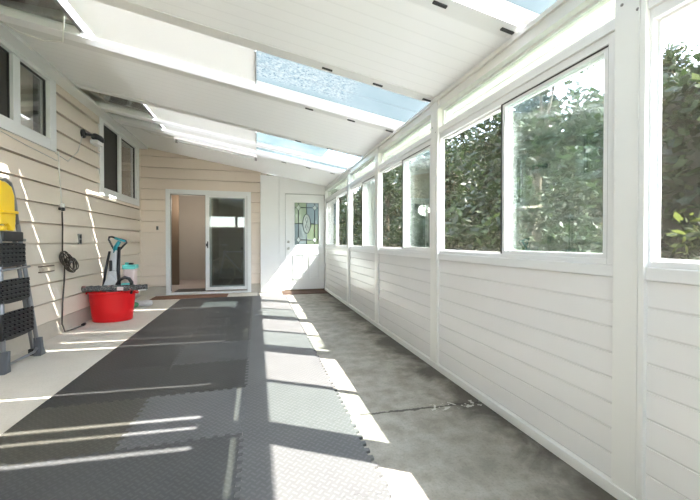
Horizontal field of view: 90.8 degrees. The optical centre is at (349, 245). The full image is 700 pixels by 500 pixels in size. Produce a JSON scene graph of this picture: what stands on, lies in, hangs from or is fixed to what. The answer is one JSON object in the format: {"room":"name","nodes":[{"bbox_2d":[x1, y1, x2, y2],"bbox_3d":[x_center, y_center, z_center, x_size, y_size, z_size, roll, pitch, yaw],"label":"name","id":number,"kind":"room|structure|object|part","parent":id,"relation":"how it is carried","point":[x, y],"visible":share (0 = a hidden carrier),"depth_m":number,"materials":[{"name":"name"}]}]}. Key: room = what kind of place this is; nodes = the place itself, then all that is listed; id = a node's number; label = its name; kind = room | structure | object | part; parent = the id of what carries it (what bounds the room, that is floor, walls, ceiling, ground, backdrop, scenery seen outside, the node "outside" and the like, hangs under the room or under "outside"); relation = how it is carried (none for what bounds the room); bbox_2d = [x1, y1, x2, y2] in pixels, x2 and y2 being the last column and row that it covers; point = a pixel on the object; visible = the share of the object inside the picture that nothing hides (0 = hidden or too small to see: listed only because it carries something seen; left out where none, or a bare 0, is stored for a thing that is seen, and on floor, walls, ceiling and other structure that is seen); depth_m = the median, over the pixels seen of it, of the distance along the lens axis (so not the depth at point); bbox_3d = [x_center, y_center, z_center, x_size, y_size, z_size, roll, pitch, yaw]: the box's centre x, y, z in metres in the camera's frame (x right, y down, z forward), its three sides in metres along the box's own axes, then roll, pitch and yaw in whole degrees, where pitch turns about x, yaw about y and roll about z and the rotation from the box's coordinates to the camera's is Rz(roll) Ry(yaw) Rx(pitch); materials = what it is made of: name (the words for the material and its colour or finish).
{"room":"sunroom","nodes":[
{"label":"sunroom","id":0,"kind":"room"},
{"bbox_2d":[0,83,140,356],"bbox_3d":[-2.836,-0.573,2.196,0.070,3.200,9.130,0,1,-15],"label":"wall","id":1,"kind":"structure","parent":0,"point":[34,176],"depth_m":3.99,"materials":[{"name":"beige wood"}]},
{"bbox_2d":[0,38,56,151],"bbox_3d":[-3.099,-1.411,2.966,0.190,0.800,1.650,0,1,-15],"label":"window","id":2,"kind":"structure","parent":1,"relation":"in","point":[17,72],"depth_m":3.41,"materials":[{"name":"white plastic"}]},
{"bbox_2d":[20,65,32,129],"bbox_3d":[-3.347,-1.442,3.542,0.010,0.750,0.278,0,1,-15],"label":"curtain","id":3,"kind":"object","parent":2,"relation":"hanging from","point":[26,78],"depth_m":3.57,"materials":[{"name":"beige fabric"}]},
{"bbox_2d":[0,130,57,160],"bbox_3d":[-3.109,-0.967,3.320,0.011,0.081,1.050,0,1,-15],"label":"cable","id":4,"kind":"object","parent":1,"relation":"attached to","point":[0,130],"visible":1,"depth_m":3.37,"materials":[{"name":"white plastic"}]},
{"bbox_2d":[38,265,54,272],"bbox_3d":[-3.176,0.250,3.620,0.036,0.069,0.250,0,1,-15],"label":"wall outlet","id":5,"kind":"object","parent":1,"relation":"attached to","point":[48,268],"visible":1,"depth_m":3.59,"materials":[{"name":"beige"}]},
{"bbox_2d":[58,152,61,202],"bbox_3d":[-3.249,-0.755,3.862,0.012,0.571,0.057,0,1,-10],"label":"power cord","id":6,"kind":"object","parent":1,"relation":"attached to","point":[58,152],"visible":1,"depth_m":3.86,"materials":[{"name":"plastic"}]},
{"bbox_2d":[58,203,64,210],"bbox_3d":[-3.238,-0.428,3.874,0.040,0.085,0.085,0,1,-15],"label":"plug adapter","id":7,"kind":"object","parent":1,"relation":"attached to","point":[62,205],"visible":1,"depth_m":3.88,"materials":[{"name":"white paint"}]},
{"bbox_2d":[61,211,85,331],"bbox_3d":[-3.279,0.311,4.097,0.038,1.388,0.460,0,1,-11],"label":"extension cord","id":8,"kind":"object","parent":7,"relation":"hanging from","point":[84,323],"visible":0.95,"depth_m":3.90,"materials":[{"name":"black plastic"}]},
{"bbox_2d":[59,251,78,272],"bbox_3d":[-3.222,0.192,3.924,0.092,0.265,0.352,0,1,-15],"label":"coiled cord","id":9,"kind":"object","parent":8,"relation":"hanging from","point":[72,260],"visible":1,"depth_m":3.92,"materials":[{"name":"black rubber"}]},
{"bbox_2d":[0,22,147,148],"bbox_3d":[-2.733,-1.788,2.165,0.159,0.031,9.040,0,1,-15],"label":"trim","id":10,"kind":"structure","parent":1,"relation":"attached to","point":[6,33],"depth_m":3.72,"materials":[{"name":"white paint"}]},
{"bbox_2d":[77,234,81,243],"bbox_3d":[-3.367,-0.075,4.301,0.020,0.130,0.080,0,1,-15],"label":"wall outlet","id":11,"kind":"object","parent":1,"relation":"attached to","point":[79,235],"visible":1,"depth_m":4.28,"materials":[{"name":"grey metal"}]},
{"bbox_2d":[0,0,162,127],"bbox_3d":[-2.421,-1.951,2.216,0.830,0.485,9.580,0,1,-15],"label":"trim","id":12,"kind":"structure","parent":1,"relation":"attached to","point":[51,9],"depth_m":2.86,"materials":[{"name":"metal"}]},
{"bbox_2d":[80,129,104,151],"bbox_3d":[-3.348,-1.359,4.501,0.133,0.224,0.342,0,1,-1],"label":"wall light","id":13,"kind":"object","parent":1,"relation":"attached to","point":[97,140],"visible":1,"depth_m":4.48,"materials":[{"name":"black plastic"}]},
{"bbox_2d":[96,117,138,205],"bbox_3d":[-3.768,-1.279,5.641,0.090,1.120,1.660,0,1,-15],"label":"window","id":14,"kind":"structure","parent":1,"relation":"in","point":[110,157],"depth_m":5.43,"materials":[{"name":"white plastic"}]},
{"bbox_2d":[139,149,140,283],"bbox_3d":[-3.986,-0.524,6.545,0.027,2.650,0.035,0,1,-15],"label":"trim","id":15,"kind":"structure","parent":1,"relation":"attached to","point":[139,149],"depth_m":6.54,"materials":[{"name":"beige wood"}]},
{"bbox_2d":[33,75,131,196],"bbox_3d":[-4.120,-1.093,4.108,1.390,2.000,5.700,0,1,-15],"label":"wall","id":16,"kind":"structure","parent":0,"point":[126,151],"depth_m":6.84,"materials":[{"name":"grey paint"}]},
{"bbox_2d":[122,162,266,174],"bbox_3d":[-3.443,-1.535,8.139,2.800,0.100,2.660,0,1,-15],"label":"ceiling","id":17,"kind":"structure","parent":0,"point":[126,166],"depth_m":6.56,"materials":[{"name":"white paint"}]},
{"bbox_2d":[140,148,260,296],"bbox_3d":[-2.927,-0.622,6.870,2.230,3.200,0.077,0,1,-15],"label":"wall","id":18,"kind":"structure","parent":0,"point":[160,170],"depth_m":6.67,"materials":[{"name":"beige"}]},
{"bbox_2d":[165,189,250,294],"bbox_3d":[-2.807,-0.058,6.918,1.585,2.052,0.140,0,1,-15],"label":"door","id":19,"kind":"structure","parent":18,"relation":"in","point":[245,196],"depth_m":6.90,"materials":[{"name":"white plastic"}]},
{"bbox_3d":[-2.492,-0.049,6.981,0.795,1.902,0.042,0,1,-15],"label":"panel frame","id":20,"kind":"part","parent":19,"relation":"part of","materials":[{"name":"white plastic"}]},
{"bbox_3d":[-2.490,-0.050,7.026,0.678,1.892,0.036,0,1,-15],"label":"sliding panel frame","id":21,"kind":"part","parent":19,"relation":"part of","materials":[{"name":"glass"}]},
{"bbox_2d":[260,175,278,291],"bbox_3d":[-1.673,-0.235,7.178,0.370,2.396,0.145,0,1,-15],"label":"trim","id":22,"kind":"structure","parent":18,"relation":"attached to","point":[269,185],"depth_m":7.11,"materials":[{"name":"white paint"}]},
{"bbox_2d":[172,278,246,294],"bbox_3d":[-3.443,1.000,8.165,2.800,0.130,2.660,0,1,-15],"label":"floor","id":23,"kind":"structure","parent":0,"point":[183,284],"depth_m":8.38,"materials":[{"name":"carpet"}]},
{"bbox_2d":[171,195,178,284],"bbox_3d":[-4.219,-0.250,8.109,0.360,2.370,0.060,0,1,-15],"label":"trim","id":24,"kind":"structure","parent":23,"relation":"on","point":[174,198],"depth_m":8.11,"materials":[{"name":"brown wood"}]},
{"bbox_2d":[175,288,214,291],"bbox_3d":[-3.209,0.939,7.202,0.750,0.012,0.440,0,1,-15],"label":"doormat","id":25,"kind":"object","parent":23,"relation":"on","point":[195,289],"visible":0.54,"depth_m":7.09,"materials":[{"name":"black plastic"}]},
{"bbox_2d":[212,244,242,284],"bbox_3d":[-2.519,0.455,7.827,1.415,0.960,0.548,0,1,-19],"label":"bicycle","id":26,"kind":"object","parent":23,"relation":"on","point":[224,251],"visible":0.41,"depth_m":7.76,"materials":[{"name":"black metal"}]},
{"bbox_3d":[-2.544,0.364,7.895,0.832,0.518,0.045,0,1,-34],"label":"bike frame","id":27,"kind":"part","parent":26,"relation":"part of","materials":[{"name":"grey"}]},
{"bbox_2d":[179,195,242,276],"bbox_3d":[-3.777,-0.298,9.388,2.800,2.500,0.100,0,1,-15],"label":"wall","id":28,"kind":"structure","parent":0,"point":[191,208],"depth_m":9.28,"materials":[{"name":"beige paint"}]},
{"bbox_2d":[179,275,242,279],"bbox_3d":[-3.762,0.877,9.345,2.800,0.090,0.015,0,1,-15],"label":"baseboard","id":29,"kind":"structure","parent":28,"relation":"attached to","point":[224,276],"depth_m":9.27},
{"bbox_2d":[209,197,218,283],"bbox_3d":[-3.450,-0.282,8.751,0.100,2.420,1.300,0,1,-15],"label":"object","id":30,"kind":"structure","parent":0,"point":[215,202],"depth_m":8.62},
{"bbox_2d":[0,0,614,189],"bbox_3d":[-0.880,-1.534,2.548,3.934,0.759,9.410,0,1,-15],"label":"ceiling","id":31,"kind":"structure","parent":0,"point":[284,83],"depth_m":2.79,"materials":[{"name":"white paint"}]},
{"bbox_2d":[0,16,64,41],"bbox_3d":[-2.434,-1.739,2.763,0.702,0.114,0.227,0,1,15],"label":"cable","id":32,"kind":"object","parent":31,"relation":"hanging from","point":[63,16],"visible":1,"depth_m":2.81,"materials":[{"name":"white plastic"}]},
{"bbox_3d":[-1.275,-1.558,3.848,3.849,0.739,1.265,0,1,-15],"label":"roof panel","id":33,"kind":"part","parent":31,"relation":"part of","materials":[{"name":"white paint"}]},
{"bbox_2d":[174,136,256,160],"bbox_3d":[-2.151,-1.555,5.587,1.245,0.303,0.070,0,1,-15],"label":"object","id":34,"kind":"object","parent":31,"relation":"attached to","point":[177,139],"visible":0.98,"depth_m":5.56,"materials":[{"name":"white paint"}]},
{"bbox_3d":[-1.951,-1.584,6.353,3.849,0.739,1.505,0,1,-15],"label":"roof panel","id":35,"kind":"part","parent":31,"relation":"part of","materials":[{"name":"white paint"}]},
{"bbox_3d":[-0.779,-1.538,2.010,3.849,0.739,1.082,0,1,-15],"label":"roof panel","id":36,"kind":"part","parent":31,"relation":"part of","materials":[{"name":"white paint"}]},
{"bbox_2d":[0,291,617,499],"bbox_3d":[-1.056,1.084,2.523,3.970,0.120,9.400,0,1,-15],"label":"floor","id":37,"kind":"structure","parent":0,"point":[429,438],"depth_m":2.17,"materials":[{"name":"concrete"}]},
{"bbox_2d":[0,178,45,374],"bbox_3d":[-2.870,0.225,2.945,0.180,1.588,0.557,0,1,-15],"label":"step ladder","id":38,"kind":"object","parent":37,"relation":"on","point":[16,323],"visible":0.98,"depth_m":2.92,"materials":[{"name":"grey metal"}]},
{"bbox_3d":[-2.813,0.391,2.783,0.173,1.144,0.034,0,1,37],"label":"rail","id":39,"kind":"part","parent":38,"relation":"part of","materials":[{"name":"grey metal"}]},
{"bbox_2d":[0,181,18,230],"bbox_3d":[-2.849,-0.321,2.861,0.067,0.406,0.195,0,1,-15],"label":"tray","id":40,"kind":"object","parent":38,"relation":"on","point":[8,213],"visible":1,"depth_m":2.85,"materials":[{"name":"plastic"}]},
{"bbox_3d":[-2.826,-0.138,2.799,0.045,0.042,0.060,0,1,-15],"label":"spout","id":41,"kind":"part","parent":40,"relation":"part of","materials":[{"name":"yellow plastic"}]},
{"bbox_3d":[-2.852,-0.402,2.854,0.035,0.244,0.184,0,1,-15],"label":"tray panel","id":42,"kind":"part","parent":40,"relation":"part of","materials":[{"name":"yellow plastic"}]},
{"bbox_3d":[-2.957,0.462,3.127,0.030,1.014,0.156,0,1,22],"label":"leg","id":43,"kind":"part","parent":38,"relation":"part of","materials":[{"name":"grey metal"}]},
{"bbox_3d":[-2.902,0.387,3.111,0.034,1.144,0.173,0,1,23],"label":"rail","id":44,"kind":"part","parent":38,"relation":"part of","materials":[{"name":"grey metal"}]},
{"bbox_2d":[86,290,138,322],"bbox_3d":[-3.171,0.801,4.612,0.618,0.402,0.418,0,1,-15],"label":"plastic tub","id":45,"kind":"object","parent":37,"relation":"on","point":[105,307],"visible":0.8,"depth_m":4.46,"materials":[{"name":"red plastic"}]},
{"bbox_2d":[81,284,147,291],"bbox_3d":[-3.038,0.557,4.457,0.744,0.084,0.098,0,1,-15],"label":"rolled mat","id":46,"kind":"object","parent":45,"relation":"on","point":[133,287],"visible":1,"depth_m":4.43,"materials":[{"name":"grey fabric"}]},
{"bbox_2d":[102,236,137,295],"bbox_3d":[-3.097,0.428,4.632,0.410,1.102,0.291,0,1,-15],"label":"vacuum cleaner","id":47,"kind":"object","parent":45,"relation":"in","point":[113,277],"visible":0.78,"depth_m":4.58,"materials":[{"name":"grey plastic"}]},
{"bbox_3d":[-3.158,0.292,4.565,0.216,0.542,0.049,0,1,-26],"label":"rail","id":48,"kind":"part","parent":47,"relation":"part of","materials":[{"name":"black plastic"}]},
{"bbox_3d":[-3.010,0.508,4.730,0.140,0.385,0.130,0,1,-15],"label":"water tank","id":49,"kind":"part","parent":47,"relation":"part of","materials":[{"name":"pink plastic"}]},
{"bbox_3d":[-3.010,0.281,4.727,0.160,0.090,0.150,0,1,-15],"label":"tank lid","id":50,"kind":"part","parent":47,"relation":"part of","materials":[{"name":"teal plastic"}]},
{"bbox_2d":[134,300,152,307],"bbox_3d":[-3.352,0.943,5.542,0.310,0.106,0.188,0,1,-15],"label":"cloth bundle","id":51,"kind":"object","parent":37,"relation":"on","point":[138,303],"visible":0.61,"depth_m":5.54,"materials":[{"name":"white fabric"}]},
{"bbox_2d":[150,294,227,299],"bbox_3d":[-3.005,0.977,6.523,1.310,0.010,0.420,0,1,-15],"label":"doormat","id":52,"kind":"object","parent":37,"relation":"on","point":[203,295],"visible":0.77,"depth_m":6.52,"materials":[{"name":"brown fabric"}]},
{"bbox_2d":[0,295,390,499],"bbox_3d":[-1.366,1.007,3.557,1.870,0.012,6.121,0,1,-15],"label":"floor mat","id":53,"kind":"object","parent":37,"relation":"on","point":[328,460],"depth_m":1.96,"materials":[{"name":"grey rubber"}]},
{"bbox_2d":[282,290,327,294],"bbox_3d":[-0.935,0.970,7.122,0.900,0.012,0.460,0,1,-15],"label":"doormat","id":54,"kind":"object","parent":37,"relation":"on","point":[297,291],"visible":1,"depth_m":7.02,"materials":[{"name":"brown fabric"}]},
{"bbox_2d":[324,0,699,499],"bbox_3d":[0.706,-0.101,3.044,0.122,2.238,9.331,0,1,-15],"label":"wall","id":55,"kind":"structure","parent":0,"point":[603,360],"depth_m":1.59,"materials":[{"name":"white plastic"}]},
{"bbox_2d":[283,288,324,290],"bbox_3d":[-1.000,0.958,7.421,0.930,0.028,0.130,0,1,-15],"label":"trim","id":56,"kind":"structure","parent":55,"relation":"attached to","point":[319,288],"depth_m":7.36,"materials":[{"name":"wood"}]},
{"bbox_2d":[284,191,324,289],"bbox_3d":[-0.978,-0.078,7.416,0.864,2.100,0.130,0,1,-15],"label":"trim","id":57,"kind":"structure","parent":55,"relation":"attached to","point":[284,191],"depth_m":7.25,"materials":[{"name":"white paint"}]},
{"bbox_2d":[285,194,324,289],"bbox_3d":[-0.956,-0.074,7.385,0.848,2.033,0.122,0,1,-15],"label":"door","id":58,"kind":"structure","parent":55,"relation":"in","point":[304,213],"depth_m":7.40,"materials":[{"name":"white paint"}]},
{"bbox_3d":[-1.093,0.456,7.355,0.230,0.535,0.022,0,1,-15],"label":"raised panel","id":59,"kind":"part","parent":58,"relation":"part of","materials":[{"name":"white paint"}]},
{"bbox_3d":[-0.933,-0.458,7.417,0.535,0.910,0.004,0,1,-15],"label":"green pane","id":60,"kind":"part","parent":58,"relation":"part of","materials":[{"name":"glass"}]},
{"bbox_3d":[-0.928,-0.458,7.400,0.595,0.970,0.018,0,1,-15],"label":"glass frame","id":61,"kind":"part","parent":58,"relation":"part of","materials":[{"name":"multicoloured glass"}]},
{"bbox_3d":[-0.933,-0.458,7.417,0.535,0.910,0.004,0,1,-15],"label":"blue pane","id":62,"kind":"part","parent":58,"relation":"part of","materials":[{"name":"glass"}]},
{"bbox_3d":[-0.931,-0.458,7.412,0.440,0.800,0.005,0,1,-15],"label":"bevelled pane","id":63,"kind":"part","parent":58,"relation":"part of","materials":[{"name":"glass"}]},
{"bbox_3d":[-0.769,0.455,7.443,0.230,0.535,0.022,0,1,-15],"label":"raised panel","id":64,"kind":"part","parent":58,"relation":"part of","materials":[{"name":"white paint"}]},
{"bbox_2d":[279,177,330,291],"bbox_3d":[-0.968,-0.230,7.417,1.116,2.405,0.130,0,1,-15],"label":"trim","id":65,"kind":"structure","parent":55,"relation":"attached to","point":[285,184],"depth_m":7.24,"materials":[{"name":"white paint"}]},
{"bbox_3d":[-0.514,-0.147,7.467,0.058,2.238,0.039,0,1,-15],"label":"post","id":66,"kind":"part","parent":55,"relation":"part of","materials":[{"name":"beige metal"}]},
{"bbox_3d":[-0.240,-0.967,6.546,0.100,0.047,1.865,0,1,-15],"label":"transom rail","id":67,"kind":"part","parent":55,"relation":"part of","materials":[{"name":"white plastic"}]},
{"bbox_3d":[-0.251,0.054,6.554,0.082,0.050,1.865,0,1,-15],"label":"sill trim","id":68,"kind":"part","parent":55,"relation":"part of","materials":[{"name":"white plastic"}]},
{"bbox_2d":[326,178,352,246],"bbox_3d":[-0.237,-0.559,6.552,0.083,1.176,1.865,0,1,-15],"label":"window","id":69,"kind":"structure","parent":55,"relation":"in","point":[332,204],"depth_m":6.71,"materials":[{"name":"white plastic"}]},
{"bbox_3d":[-0.375,-0.454,6.987,0.022,0.909,0.930,0,1,-15],"label":"sash","id":70,"kind":"part","parent":69,"relation":"part of","materials":[{"name":"white plastic"}]},
{"bbox_3d":[-0.376,-0.454,6.987,0.003,0.869,0.878,0,1,-15],"label":"pane","id":71,"kind":"part","parent":69,"relation":"part of","materials":[{"name":"clear glass"}]},
{"bbox_3d":[-0.235,-1.069,6.547,0.030,0.156,1.865,0,1,-15],"label":"transom frame","id":72,"kind":"part","parent":69,"relation":"part of","materials":[{"name":"white plastic"}]},
{"bbox_3d":[-0.343,-0.454,6.996,0.022,0.909,0.930,0,1,-15],"label":"sash","id":73,"kind":"part","parent":69,"relation":"part of","materials":[{"name":"white plastic"}]},
{"bbox_3d":[-0.010,-0.128,5.590,0.062,2.238,0.120,0,1,-15],"label":"post","id":74,"kind":"part","parent":55,"relation":"part of","materials":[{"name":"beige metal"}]},
{"bbox_3d":[0.198,-0.950,4.922,0.100,0.047,1.260,0,1,-15],"label":"transom rail","id":75,"kind":"part","parent":55,"relation":"part of","materials":[{"name":"white plastic"}]},
{"bbox_3d":[0.187,0.071,4.930,0.082,0.050,1.260,0,1,-15],"label":"sill trim","id":76,"kind":"part","parent":55,"relation":"part of","materials":[{"name":"white plastic"}]},
{"bbox_2d":[350,158,374,248],"bbox_3d":[0.201,-0.542,4.927,0.083,1.176,1.260,0,1,-15],"label":"window","id":77,"kind":"structure","parent":55,"relation":"in","point":[363,182],"depth_m":4.90,"materials":[{"name":"white plastic"}]},
{"bbox_3d":[0.109,-0.435,5.220,0.008,0.909,0.626,0,1,-15],"label":"screen frame","id":78,"kind":"part","parent":77,"relation":"part of","materials":[{"name":"white plastic"}]},
{"bbox_3d":[0.203,-1.052,4.922,0.030,0.156,1.260,0,1,-15],"label":"transom frame","id":79,"kind":"part","parent":77,"relation":"part of","materials":[{"name":"white plastic"}]},
{"bbox_3d":[0.260,-0.429,4.634,0.022,0.909,0.580,0,1,-15],"label":"sash","id":80,"kind":"part","parent":77,"relation":"part of","materials":[{"name":"white plastic"}]},
{"bbox_3d":[0.292,-0.429,4.642,0.022,0.909,0.580,0,1,-15],"label":"sash","id":81,"kind":"part","parent":77,"relation":"part of","materials":[{"name":"white plastic"}]},
{"bbox_3d":[0.350,-0.114,4.257,0.062,2.238,0.120,0,1,-15],"label":"post","id":82,"kind":"part","parent":55,"relation":"part of","materials":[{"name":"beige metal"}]},
{"bbox_3d":[0.554,0.086,3.572,0.082,0.050,1.313,0,1,-15],"label":"sill trim","id":83,"kind":"part","parent":55,"relation":"part of","materials":[{"name":"white plastic"}]},
{"bbox_2d":[379,118,430,252],"bbox_3d":[0.568,-0.527,3.570,0.083,1.176,1.313,0,1,-15],"label":"window","id":84,"kind":"structure","parent":55,"relation":"in","point":[404,160],"depth_m":3.54,"materials":[{"name":"white plastic"}]},
{"bbox_3d":[0.472,-0.421,3.874,0.008,0.909,0.652,0,1,-15],"label":"screen frame","id":85,"kind":"part","parent":84,"relation":"part of","materials":[{"name":"white plastic"}]},
{"bbox_3d":[0.569,-1.037,3.565,0.030,0.156,1.313,0,1,-15],"label":"transom frame","id":86,"kind":"part","parent":84,"relation":"part of","materials":[{"name":"white plastic"}]},
{"bbox_3d":[0.630,-0.415,3.263,0.022,0.909,0.606,0,1,-15],"label":"sash","id":87,"kind":"part","parent":84,"relation":"part of","materials":[{"name":"white plastic"}]},
{"bbox_3d":[0.661,-0.415,3.272,0.022,0.909,0.606,0,1,-15],"label":"sash","id":88,"kind":"part","parent":84,"relation":"part of","materials":[{"name":"clear glass"}]},
{"bbox_3d":[0.565,-0.936,3.564,0.100,0.047,1.313,0,1,-15],"label":"transom rail","id":89,"kind":"part","parent":55,"relation":"part of","materials":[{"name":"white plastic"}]},
{"bbox_3d":[0.723,-0.099,2.874,0.062,2.238,0.120,0,1,-15],"label":"post","id":90,"kind":"part","parent":55,"relation":"part of","materials":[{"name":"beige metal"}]},
{"bbox_2d":[325,288,636,499],"bbox_3d":[0.665,0.993,3.116,0.079,0.050,9.050,0,1,-15],"label":"baseboard","id":91,"kind":"structure","parent":55,"relation":"attached to","point":[602,480],"depth_m":1.91,"materials":[{"name":"white wood"}]},
{"bbox_3d":[0.943,0.101,2.130,0.082,0.050,1.434,0,1,-15],"label":"sill trim","id":92,"kind":"part","parent":55,"relation":"part of","materials":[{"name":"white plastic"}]},
{"bbox_3d":[0.954,-0.921,2.123,0.100,0.047,1.434,0,1,-15],"label":"transom rail","id":93,"kind":"part","parent":55,"relation":"part of","materials":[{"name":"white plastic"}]},
{"bbox_2d":[440,0,614,264],"bbox_3d":[0.957,-0.512,2.128,0.083,1.176,1.434,0,1,-15],"label":"window","id":94,"kind":"structure","parent":55,"relation":"in","point":[603,49],"depth_m":1.83,"materials":[{"name":"white plastic"}]},
{"bbox_3d":[0.853,-0.406,2.462,0.008,0.909,0.713,0,1,-15],"label":"screen frame","id":95,"kind":"part","parent":94,"relation":"part of","materials":[{"name":"white plastic"}]},
{"bbox_3d":[0.958,-1.022,2.123,0.030,0.156,1.434,0,1,-15],"label":"transom frame","id":96,"kind":"part","parent":94,"relation":"part of","materials":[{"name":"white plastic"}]},
{"bbox_3d":[1.027,-0.399,1.792,0.022,0.909,0.667,0,1,-15],"label":"sash","id":97,"kind":"part","parent":94,"relation":"part of","materials":[{"name":"white plastic"}]},
{"bbox_3d":[1.058,-0.399,1.800,0.022,0.909,0.667,0,1,-15],"label":"sash","id":98,"kind":"part","parent":94,"relation":"part of","materials":[{"name":"white plastic"}]},
{"bbox_3d":[1.128,-0.084,1.373,0.062,2.238,0.120,0,1,-15],"label":"post","id":99,"kind":"part","parent":55,"relation":"part of","materials":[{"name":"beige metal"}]},
{"bbox_3d":[1.345,-0.906,0.671,0.100,0.047,1.333,0,1,-15],"label":"transom rail","id":100,"kind":"part","parent":55,"relation":"part of","materials":[{"name":"white plastic"}]},
{"bbox_3d":[1.335,0.116,0.679,0.082,0.050,1.333,0,1,-15],"label":"sill trim","id":101,"kind":"part","parent":55,"relation":"part of","materials":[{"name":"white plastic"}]},
{"bbox_2d":[648,0,699,270],"bbox_3d":[1.349,-0.497,0.676,0.083,1.176,1.333,0,1,-15],"label":"window","id":102,"kind":"structure","parent":55,"relation":"in","point":[669,10],"depth_m":1.30,"materials":[{"name":"white plastic"}]},
{"label":"outside","id":103,"kind":"structure","parent":0,"visible":0},
{"bbox_3d":[3.372,1.079,14.387,54.000,0.240,66.000,0,1,-15],"label":"ground","id":104,"kind":"structure","parent":103,"visible":0},
{"bbox_2d":[331,189,355,244],"bbox_3d":[-0.884,-1.666,20.657,3.058,5.272,3.383,0,1,-10],"label":"tree","id":105,"kind":"object","parent":104,"relation":"on","point":[341,232],"visible":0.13,"depth_m":20.31,"materials":[{"name":"green plant"}]},
{"bbox_2d":[339,181,390,245],"bbox_3d":[0.745,-1.507,17.142,3.153,5.027,2.752,0,1,6],"label":"tree","id":106,"kind":"object","parent":104,"relation":"on","point":[357,198],"visible":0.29,"depth_m":16.81,"materials":[{"name":"green plant"}]},
{"bbox_2d":[353,165,429,247],"bbox_3d":[1.666,-1.533,13.218,2.991,5.157,3.310,0,1,5],"label":"tree","id":107,"kind":"object","parent":104,"relation":"on","point":[389,193],"visible":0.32,"depth_m":12.50,"materials":[{"name":"green plant"}]},
{"bbox_2d":[383,177,429,246],"bbox_3d":[3.117,-1.237,18.167,1.291,4.540,5.683,0,1,-15],"label":"tree","id":108,"kind":"object","parent":104,"relation":"on","point":[422,192],"visible":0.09,"depth_m":16.24,"materials":[{"name":"green plant"}]},
{"bbox_2d":[382,126,494,250],"bbox_3d":[2.495,-1.427,9.546,3.153,5.027,2.752,0,1,21],"label":"tree","id":109,"kind":"object","parent":104,"relation":"on","point":[454,184],"visible":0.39,"depth_m":9.08,"materials":[{"name":"green plant"}]},
{"bbox_2d":[429,146,534,250],"bbox_3d":[4.623,-1.178,12.587,1.291,4.540,5.683,0,1,-15],"label":"hedge","id":110,"kind":"object","parent":104,"relation":"on","point":[527,173],"visible":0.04,"depth_m":11.13,"materials":[{"name":"green plant"}]},
{"bbox_2d":[444,63,603,252],"bbox_3d":[3.013,-1.374,5.996,2.892,4.985,3.199,0,1,19],"label":"tree","id":111,"kind":"object","parent":104,"relation":"on","point":[531,127],"visible":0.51,"depth_m":5.40,"materials":[{"name":"green plant"}]},
{"bbox_2d":[533,54,699,259],"bbox_3d":[6.129,-1.120,7.007,1.291,4.540,5.683,0,1,-15],"label":"tree","id":112,"kind":"object","parent":104,"relation":"on","point":[680,154],"visible":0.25,"depth_m":6.33,"materials":[{"name":"green plant"}]},
{"bbox_2d":[662,41,699,89],"bbox_3d":[8.422,-2.108,9.706,4.119,6.418,3.722,0,1,-32],"label":"tree","id":113,"kind":"object","parent":104,"relation":"on","point":[669,60],"visible":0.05,"depth_m":8.86,"materials":[{"name":"green plant"}]},
{"bbox_2d":[665,73,699,259],"bbox_3d":[4.345,-1.428,2.362,3.017,5.181,3.687,0,1,-37],"label":"tree","id":114,"kind":"object","parent":104,"relation":"on","point":[695,77],"visible":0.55,"depth_m":4.10,"materials":[{"name":"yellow plant"}]}
]}

